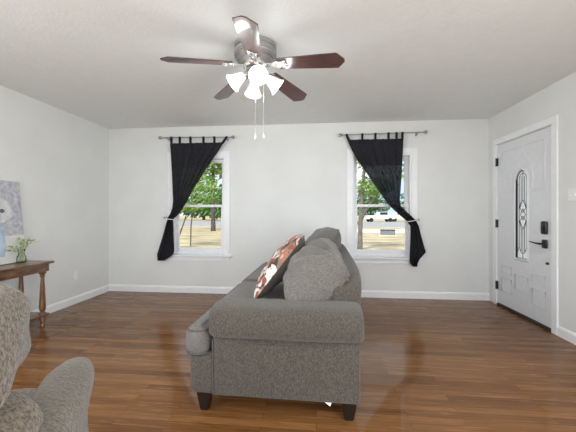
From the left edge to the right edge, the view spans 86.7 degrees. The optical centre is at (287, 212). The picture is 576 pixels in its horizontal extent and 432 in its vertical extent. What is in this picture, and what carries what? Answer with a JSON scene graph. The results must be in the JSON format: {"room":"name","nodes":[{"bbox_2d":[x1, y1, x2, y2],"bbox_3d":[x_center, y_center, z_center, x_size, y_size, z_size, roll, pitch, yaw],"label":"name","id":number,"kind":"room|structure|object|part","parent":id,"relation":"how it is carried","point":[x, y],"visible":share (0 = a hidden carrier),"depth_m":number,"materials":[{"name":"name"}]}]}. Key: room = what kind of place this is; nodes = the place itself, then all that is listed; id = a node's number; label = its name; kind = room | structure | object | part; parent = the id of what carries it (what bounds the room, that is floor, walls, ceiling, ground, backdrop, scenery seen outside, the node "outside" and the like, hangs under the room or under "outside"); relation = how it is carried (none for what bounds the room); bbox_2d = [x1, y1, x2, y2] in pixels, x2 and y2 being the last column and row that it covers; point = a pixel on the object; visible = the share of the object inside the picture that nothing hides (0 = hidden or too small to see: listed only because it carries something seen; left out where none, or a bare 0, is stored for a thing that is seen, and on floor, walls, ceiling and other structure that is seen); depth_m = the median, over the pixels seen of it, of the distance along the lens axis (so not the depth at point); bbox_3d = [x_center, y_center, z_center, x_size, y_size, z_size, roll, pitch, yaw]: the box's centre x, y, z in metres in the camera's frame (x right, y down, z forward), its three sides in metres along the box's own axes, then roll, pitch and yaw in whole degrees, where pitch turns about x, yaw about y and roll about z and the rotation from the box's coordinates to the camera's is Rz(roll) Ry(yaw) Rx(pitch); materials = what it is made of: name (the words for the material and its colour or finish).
{"room":"living room","nodes":[
{"label":"living room","id":0,"kind":"room"},
{"bbox_2d":[0,85,108,310],"bbox_3d":[-3.182,-0.043,0.212,0.150,2.440,8.831,0,0,5],"label":"wall","id":1,"kind":"structure","parent":0,"point":[58,158],"depth_m":3.68,"materials":[{"name":"paint"}]},
{"bbox_2d":[31,285,108,313],"bbox_3d":[-3.031,1.129,0.951,0.014,0.097,7.331,0,0,5],"label":"baseboard","id":2,"kind":"structure","parent":1,"relation":"attached to","point":[65,303],"depth_m":3.92,"materials":[{"name":"white paint"}]},
{"bbox_2d":[73,271,76,280],"bbox_3d":[-2.754,0.820,3.949,0.009,0.116,0.072,0,0,5],"label":"wall outlet","id":3,"kind":"object","parent":1,"relation":"attached to","point":[75,272],"visible":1,"depth_m":3.94,"materials":[{"name":"white paint"}]},
{"bbox_2d":[0,0,575,128],"bbox_3d":[-0.402,-1.323,0.028,5.721,0.120,8.981,0,0,5],"label":"ceiling","id":4,"kind":"structure","parent":0,"point":[99,62],"depth_m":2.47,"materials":[{"name":"paint"}]},
{"bbox_2d":[160,15,344,138],"bbox_3d":[-0.230,-0.905,2.271,1.273,0.715,1.253,0,0,5],"label":"ceiling fan","id":5,"kind":"object","parent":4,"relation":"hanging from","point":[256,53],"visible":1,"depth_m":2.21,"materials":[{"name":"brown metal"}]},
{"bbox_3d":[-0.646,-1.081,2.178,0.497,0.008,0.148,-6,15,-19],"label":"blade","id":6,"kind":"part","parent":5,"relation":"part of","materials":[{"name":"brown wood"}]},
{"bbox_3d":[-0.498,-1.081,2.651,0.148,0.008,0.497,-16,4,-37],"label":"blade","id":7,"kind":"part","parent":5,"relation":"part of","materials":[{"name":"brown wood"}]},
{"bbox_3d":[-0.373,-0.998,2.284,0.112,0.140,0.140,-38,8,-10],"label":"lamp shade","id":8,"kind":"part","parent":5,"relation":"part of","materials":[{"name":"white glass"}]},
{"bbox_3d":[-0.242,-1.081,1.891,0.148,0.008,0.497,13,5,-2],"label":"blade","id":9,"kind":"part","parent":5,"relation":"part of","materials":[{"name":"brown wood"}]},
{"bbox_3d":[-0.275,-0.998,2.440,0.140,0.140,0.112,0,-38,-13],"label":"lamp shade","id":10,"kind":"part","parent":5,"relation":"part of","materials":[{"name":"white glass"}]},
{"bbox_3d":[-0.218,-0.998,2.186,0.140,0.140,0.112,0,38,-13],"label":"lamp shade","id":11,"kind":"part","parent":5,"relation":"part of","materials":[{"name":"white glass"}]},
{"bbox_3d":[-0.216,-0.993,2.180,0.048,0.048,0.068,0,38,-13],"label":"bulb","id":12,"kind":"part","parent":5,"relation":"part of","materials":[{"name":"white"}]},
{"bbox_3d":[-0.183,-0.809,2.277,0.003,0.437,0.003,0,0,5],"label":"pull chain","id":13,"kind":"part","parent":5,"relation":"part of","materials":[{"name":"silver metal"}]},
{"bbox_3d":[-0.119,-0.998,2.341,0.112,0.140,0.140,38,-8,-10],"label":"lamp shade","id":14,"kind":"part","parent":5,"relation":"part of","materials":[{"name":"white glass"}]},
{"bbox_3d":[-0.002,-1.081,2.657,0.148,0.008,0.497,-15,-14,33],"label":"blade","id":15,"kind":"part","parent":5,"relation":"part of","materials":[{"name":"brown wood"}]},
{"bbox_3d":[0.156,-1.081,2.187,0.497,0.008,0.148,6,-11,17],"label":"blade","id":16,"kind":"part","parent":5,"relation":"part of","materials":[{"name":"brown wood"}]},
{"bbox_2d":[11,291,575,431],"bbox_3d":[-0.402,1.237,0.028,5.721,0.120,8.981,0,0,5],"label":"floor","id":17,"kind":"structure","parent":0,"point":[427,365],"depth_m":2.26,"materials":[{"name":"brown wood"}]},
{"bbox_2d":[0,260,53,327],"bbox_3d":[-2.687,0.839,2.611,0.365,0.676,1.220,0,0,5],"label":"console table","id":18,"kind":"object","parent":17,"relation":"on","point":[18,269],"visible":0.68,"depth_m":3.06,"materials":[{"name":"brown wood"}]},
{"bbox_2d":[0,180,25,264],"bbox_3d":[-2.816,0.091,2.678,0.108,0.820,1.000,0,0,5],"label":"painting","id":19,"kind":"object","parent":18,"relation":"on","point":[11,221],"visible":0.88,"depth_m":3.04,"materials":[{"name":"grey paint"}]},
{"bbox_2d":[0,223,6,256],"bbox_3d":[-2.764,0.264,2.894,0.003,0.325,0.170,-6,-1,5],"label":"vase","id":20,"kind":"object","parent":19,"relation":"on","point":[3,247],"depth_m":2.94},
{"bbox_2d":[0,199,12,222],"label":"flower","id":21,"kind":"object","parent":19,"relation":"on","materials":[{"name":"white"}]},
{"bbox_3d":[-2.754,0.877,3.149,0.062,0.600,0.062,0,0,5],"label":"leg","id":22,"kind":"part","parent":18,"relation":"part of","materials":[{"name":"brown wood"}]},
{"bbox_2d":[16,249,26,262],"bbox_3d":[-2.691,0.434,3.078,0.082,0.133,0.082,0,0,5],"label":"glass vase","id":23,"kind":"object","parent":18,"relation":"on","point":[17,249],"visible":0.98,"depth_m":3.07,"materials":[{"name":"clear glass"}]},
{"bbox_2d":[5,237,38,260],"bbox_3d":[-2.667,0.364,3.077,0.118,0.252,0.377,0,0,-2],"label":"sprigs","id":24,"kind":"object","parent":23,"relation":"in","point":[28,239],"visible":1,"depth_m":3.08,"materials":[{"name":"green plant"}]},
{"bbox_2d":[29,312,48,321],"bbox_3d":[-2.683,1.047,2.620,0.310,0.024,1.130,0,0,5],"label":"shelf","id":25,"kind":"object","parent":18,"relation":"attached to","point":[33,315],"depth_m":3.10,"materials":[{"name":"brown wood"}]},
{"bbox_3d":[-2.518,0.877,3.127,0.062,0.600,0.062,0,0,5],"label":"leg","id":26,"kind":"part","parent":18,"relation":"part of","materials":[{"name":"brown wood"}]},
{"bbox_2d":[0,282,93,431],"bbox_3d":[-1.040,0.659,0.799,0.877,1.035,0.830,0,0,-25],"label":"recliner","id":27,"kind":"object","parent":17,"relation":"on","point":[60,403],"visible":1,"depth_m":0.78,"materials":[{"name":"beige fabric"}]},
{"bbox_2d":[11,388,36,397],"bbox_3d":[-1.052,0.757,0.832,0.550,0.170,0.720,0,0,-25],"label":"seat cushion","id":28,"kind":"object","parent":27,"relation":"on","point":[29,392],"depth_m":1.16,"materials":[{"name":"beige fabric"}]},
{"bbox_3d":[-0.696,0.897,0.918,0.096,0.520,0.540,0,0,-25],"label":"arm","id":29,"kind":"part","parent":27,"relation":"part of"},
{"bbox_2d":[30,324,73,345],"bbox_3d":[-2.417,1.175,2.934,0.342,0.005,0.514,0,0,5],"label":"floor panel","id":30,"kind":"object","parent":17,"relation":"on","point":[38,334],"visible":0.47,"depth_m":3.01,"materials":[{"name":"brown wood"}]},
{"bbox_2d":[186,227,363,420],"bbox_3d":[0.051,0.660,2.923,1.064,1.034,2.496,0,0,7],"label":"sofa","id":31,"kind":"object","parent":17,"relation":"on","point":[301,340],"visible":0.92,"depth_m":1.75,"materials":[{"name":"grey fabric"}]},
{"bbox_3d":[-0.497,1.118,1.843,0.085,0.118,0.085,0,0,7],"label":"leg","id":32,"kind":"part","parent":31,"relation":"part of","materials":[{"name":"black wood"}]},
{"bbox_2d":[186,281,284,352],"bbox_3d":[-0.140,0.752,2.346,0.815,0.174,1.231,0,0,7],"label":"seat cushion","id":33,"kind":"object","parent":31,"relation":"on","point":[199,339],"depth_m":1.78,"materials":[{"name":"grey fabric"}]},
{"bbox_2d":[244,262,282,281],"bbox_3d":[-0.002,0.752,3.550,0.815,0.174,1.176,0,0,7],"label":"seat cushion","id":34,"kind":"object","parent":31,"relation":"on","point":[253,277],"depth_m":3.28,"materials":[{"name":"grey fabric"}]},
{"bbox_2d":[254,233,304,297],"bbox_3d":[-0.058,0.405,2.486,0.392,0.475,0.545,0,0,0],"label":"throw pillow","id":35,"kind":"object","parent":31,"relation":"on","point":[273,272],"visible":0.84,"depth_m":2.26,"materials":[{"name":"multicoloured fabric"}]},
{"bbox_3d":[-0.008,0.887,1.842,0.848,0.361,0.220,0,0,7],"label":"arm","id":36,"kind":"part","parent":31,"relation":"part of"},
{"bbox_2d":[283,238,349,299],"bbox_3d":[0.223,0.442,2.309,0.465,0.503,0.950,0,0,7],"label":"cushion","id":37,"kind":"object","parent":31,"relation":"on","point":[318,271],"depth_m":1.89,"materials":[{"name":"grey fabric"}]},
{"bbox_2d":[305,227,340,248],"bbox_3d":[0.356,0.390,3.275,0.417,0.494,1.040,0,0,7],"label":"cushion","id":38,"kind":"object","parent":31,"relation":"on","point":[333,234],"depth_m":2.85,"materials":[{"name":"grey fabric"}]},
{"bbox_3d":[0.461,0.710,2.896,0.244,0.695,2.100,0,0,7],"label":"frame","id":39,"kind":"part","parent":31,"relation":"part of","materials":[{"name":"grey fabric"}]},
{"bbox_3d":[0.348,1.118,1.746,0.085,0.118,0.085,0,0,7],"label":"leg","id":40,"kind":"part","parent":31,"relation":"part of","materials":[{"name":"black wood"}]},
{"bbox_2d":[109,119,488,292],"bbox_3d":[0.008,-0.043,4.424,5.721,2.440,0.150,0,0,5],"label":"wall","id":41,"kind":"structure","parent":0,"point":[289,182],"depth_m":4.34,"materials":[{"name":"paint"}]},
{"bbox_2d":[158,135,234,140],"bbox_3d":[-1.320,-1.081,4.419,1.134,0.076,0.106,0,0,5],"label":"curtain rod","id":42,"kind":"object","parent":41,"relation":"attached to","point":[232,136],"visible":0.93,"depth_m":4.39,"materials":[{"name":"silver metal"}]},
{"bbox_2d":[157,136,227,260],"bbox_3d":[-1.387,-0.203,4.388,1.054,1.803,0.081,0,0,7],"label":"curtain","id":43,"kind":"object","parent":42,"relation":"hanging from","point":[189,161],"visible":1,"depth_m":4.40,"materials":[{"name":"black fabric"}]},
{"bbox_3d":[-1.336,-0.456,4.393,0.834,1.098,0.082,0,0,5],"label":"panel","id":44,"kind":"part","parent":43,"relation":"part of","materials":[{"name":"black fabric"}]},
{"bbox_2d":[167,151,231,260],"bbox_3d":[-1.305,-0.095,4.514,1.008,1.594,0.195,0,0,5],"label":"window","id":45,"kind":"structure","parent":41,"relation":"in","point":[223,253],"depth_m":4.49,"materials":[{"name":"white paint"}]},
{"bbox_3d":[-1.304,0.243,4.534,0.740,0.723,0.035,0,0,5],"label":"sash","id":46,"kind":"part","parent":45,"relation":"part of","materials":[{"name":"white plastic"}]},
{"bbox_3d":[-1.311,0.628,4.455,1.008,0.022,0.075,0,0,5],"label":"sill","id":47,"kind":"part","parent":45,"relation":"part of","materials":[{"name":"white paint"}]},
{"bbox_3d":[-1.300,-0.438,4.574,0.740,0.710,0.035,0,0,5],"label":"sash","id":48,"kind":"part","parent":45,"relation":"part of","materials":[{"name":"white plastic"}]},
{"bbox_2d":[109,284,489,300],"bbox_3d":[0.001,1.129,4.343,5.421,0.097,0.014,0,0,5],"label":"baseboard","id":49,"kind":"structure","parent":41,"relation":"attached to","point":[112,287],"depth_m":4.23,"materials":[{"name":"white paint"}]},
{"bbox_2d":[338,130,427,138],"bbox_3d":[1.287,-1.073,4.176,1.186,0.074,0.106,0,0,5],"label":"curtain rod","id":50,"kind":"object","parent":41,"relation":"attached to","point":[425,131],"visible":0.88,"depth_m":4.14,"materials":[{"name":"silver metal"}]},
{"bbox_2d":[346,132,425,266],"bbox_3d":[1.322,-0.184,4.144,1.067,1.820,0.082,0,0,5],"label":"curtain","id":51,"kind":"object","parent":50,"relation":"hanging from","point":[381,159],"visible":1,"depth_m":4.14,"materials":[{"name":"black fabric"}]},
{"bbox_3d":[1.272,-0.447,4.149,0.914,1.110,0.081,0,0,5],"label":"panel","id":52,"kind":"part","parent":51,"relation":"part of","materials":[{"name":"black fabric"}]},
{"bbox_2d":[347,147,420,263],"bbox_3d":[1.305,-0.095,4.271,1.023,1.594,0.195,0,0,5],"label":"window","id":53,"kind":"structure","parent":41,"relation":"in","point":[410,155],"depth_m":4.25,"materials":[{"name":"white paint"}]},
{"bbox_3d":[1.310,-0.438,4.330,0.755,0.710,0.035,0,0,5],"label":"sash","id":54,"kind":"part","parent":53,"relation":"part of","materials":[{"name":"white plastic"}]},
{"bbox_3d":[1.307,0.243,4.291,0.755,0.723,0.035,0,0,5],"label":"sash","id":55,"kind":"part","parent":53,"relation":"part of","materials":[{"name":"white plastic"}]},
{"bbox_3d":[1.299,0.628,4.211,1.023,0.022,0.075,0,0,5],"label":"sill","id":56,"kind":"part","parent":53,"relation":"part of","materials":[{"name":"white paint"}]},
{"bbox_2d":[489,72,575,332],"bbox_3d":[2.365,-0.043,-0.305,0.150,2.440,8.831,0,0,5],"label":"wall","id":57,"kind":"structure","parent":0,"point":[559,98],"depth_m":2.88,"materials":[{"name":"paint"}]},
{"bbox_2d":[493,115,557,334],"bbox_3d":[2.680,0.118,3.449,0.220,2.118,1.067,0,0,5],"label":"door","id":58,"kind":"structure","parent":57,"relation":"in","point":[525,160],"depth_m":3.34,"materials":[{"name":"white paint"}]},
{"bbox_3d":[2.667,0.892,3.721,0.010,0.178,0.202,0,0,5],"label":"panel moulding","id":59,"kind":"part","parent":58,"relation":"part of","materials":[{"name":"white paint"}]},
{"bbox_3d":[2.661,-0.498,3.660,0.011,0.518,0.317,0,0,5],"label":"panel moulding","id":60,"kind":"part","parent":58,"relation":"part of","materials":[{"name":"white paint"}]},
{"bbox_3d":[2.650,0.019,3.454,0.040,1.061,0.256,0,0,5],"label":"glass frame","id":61,"kind":"part","parent":58,"relation":"part of","materials":[{"name":"white paint"}]},
{"bbox_3d":[2.665,0.019,3.452,0.006,1.005,0.200,0,0,5],"label":"leaded glass","id":62,"kind":"part","parent":58,"relation":"part of","materials":[{"name":"white"}]},
{"bbox_3d":[2.623,-0.498,3.249,0.011,0.518,0.317,0,0,5],"label":"panel moulding","id":63,"kind":"part","parent":58,"relation":"part of","materials":[{"name":"white paint"}]},
{"bbox_3d":[2.617,0.702,3.183,0.010,0.100,0.200,0,0,5],"label":"panel moulding","id":64,"kind":"part","parent":58,"relation":"part of","materials":[{"name":"white paint"}]},
{"bbox_3d":[2.617,0.892,3.183,0.010,0.178,0.202,0,0,5],"label":"panel moulding","id":65,"kind":"part","parent":58,"relation":"part of","materials":[{"name":"white paint"}]},
{"bbox_3d":[2.598,0.317,3.088,0.024,0.090,0.066,0,0,5],"label":"handle plate","id":66,"kind":"part","parent":58,"relation":"part of","materials":[{"name":"black metal"}]},
{"bbox_2d":[557,325,575,344],"bbox_3d":[2.298,1.129,-0.138,0.014,0.097,6.153,0,0,5],"label":"baseboard","id":67,"kind":"structure","parent":57,"relation":"attached to","point":[570,336],"depth_m":2.81,"materials":[{"name":"white paint"}]},
{"bbox_2d":[568,188,575,200],"bbox_3d":[2.566,-0.161,2.749,0.016,0.116,0.120,0,0,5],"label":"light switch","id":68,"kind":"object","parent":57,"relation":"attached to","point":[571,192],"visible":1,"depth_m":2.75,"materials":[{"name":"white paint"}]},
{"label":"outside","id":69,"kind":"structure","parent":0,"visible":0},
{"bbox_2d":[180,216,404,249],"bbox_3d":[15.297,1.727,56.323,200.000,0.200,165.000,0,0,5],"label":"ground","id":70,"kind":"structure","parent":69,"point":[201,236],"depth_m":20.01,"materials":[{"name":"beige soil"}]},
{"bbox_2d":[180,170,221,245],"bbox_3d":[-4.762,-0.746,14.415,3.119,4.848,2.346,0,0,5],"label":"young tree","id":71,"kind":"object","parent":70,"relation":"on","point":[189,209],"visible":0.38,"depth_m":14.49,"materials":[{"name":"green plant"}]},
{"bbox_2d":[183,181,220,219],"bbox_3d":[-18.614,-2.779,67.915,12.340,8.912,6.471,0,0,5],"label":"street tree","id":72,"kind":"object","parent":70,"relation":"on","point":[198,213],"visible":0.23,"depth_m":67.27,"materials":[{"name":"green plant"}]},
{"bbox_2d":[194,163,221,230],"bbox_3d":[-7.184,-3.463,27.164,8.900,10.281,6.143,0,0,5],"label":"shade tree","id":73,"kind":"object","parent":70,"relation":"on","point":[213,170],"visible":0.06,"depth_m":26.97,"materials":[{"name":"green plant"}]},
{"bbox_2d":[201,184,221,218],"bbox_3d":[-11.328,-2.354,61.291,12.491,8.061,6.299,0,0,5],"label":"street tree","id":74,"kind":"object","parent":70,"relation":"on","point":[218,201],"visible":0.12,"depth_m":60.82,"materials":[{"name":"green plant"}]},
{"bbox_2d":[357,185,389,215],"bbox_3d":[26.117,-3.816,96.007,12.377,10.985,6.322,0,0,5],"label":"street tree","id":75,"kind":"object","parent":70,"relation":"on","point":[372,210],"visible":0.38,"depth_m":95.33,"materials":[{"name":"green plant"}]},
{"bbox_2d":[364,212,394,221],"bbox_3d":[16.352,0.727,54.718,5.200,1.800,1.840,0,0,-3],"label":"pickup truck","id":76,"kind":"object","parent":70,"relation":"on","point":[379,215],"visible":1,"depth_m":53.84,"materials":[{"name":"white paint"}]},
{"bbox_2d":[357,160,403,248],"bbox_3d":[3.598,-1.006,13.213,4.244,5.368,2.804,0,0,5],"label":"tree","id":77,"kind":"object","parent":70,"relation":"on","point":[363,183],"visible":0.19,"depth_m":13.11,"materials":[{"name":"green plant"}]},
{"bbox_2d":[378,229,396,235],"bbox_3d":[7.099,1.412,21.735,1.200,0.430,0.800,0,0,11],"label":"utility box","id":78,"kind":"object","parent":70,"relation":"on","point":[383,232],"visible":0.99,"depth_m":21.45,"materials":[{"name":"grey metal"}]},
{"bbox_3d":[7.099,1.232,21.735,1.000,0.070,0.640,0,0,11],"label":"lid","id":79,"kind":"part","parent":78,"relation":"part of","materials":[{"name":"metal"}]},
{"bbox_2d":[392,212,403,221],"bbox_3d":[21.218,0.602,56.273,5.000,2.050,1.840,0,0,9],"label":"delivery van","id":80,"kind":"object","parent":70,"relation":"on","point":[397,216],"visible":0.29,"depth_m":55.59,"materials":[{"name":"white paint"}]},
{"bbox_2d":[400,193,404,209],"bbox_3d":[37.449,-2.907,88.893,12.524,9.167,6.661,0,0,5],"label":"street tree","id":81,"kind":"object","parent":70,"relation":"on","point":[401,195],"visible":0.04,"depth_m":88.83,"materials":[{"name":"green plant"}]},
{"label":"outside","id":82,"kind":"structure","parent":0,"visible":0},
{"bbox_2d":[357,229,404,232],"bbox_3d":[20.523,1.612,26.207,44.000,0.030,5.000,0,0,5],"label":"path","id":83,"kind":"structure","parent":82,"point":[364,230],"depth_m":26.64,"materials":[{"name":"concrete"}]},
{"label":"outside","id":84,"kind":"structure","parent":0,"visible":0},
{"bbox_2d":[180,222,404,226],"bbox_3d":[14.089,1.617,43.379,200.000,0.020,15.000,0,0,5],"label":"road","id":85,"kind":"structure","parent":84,"point":[398,224],"depth_m":41.53,"materials":[{"name":"grey asphalt"}]}
]}

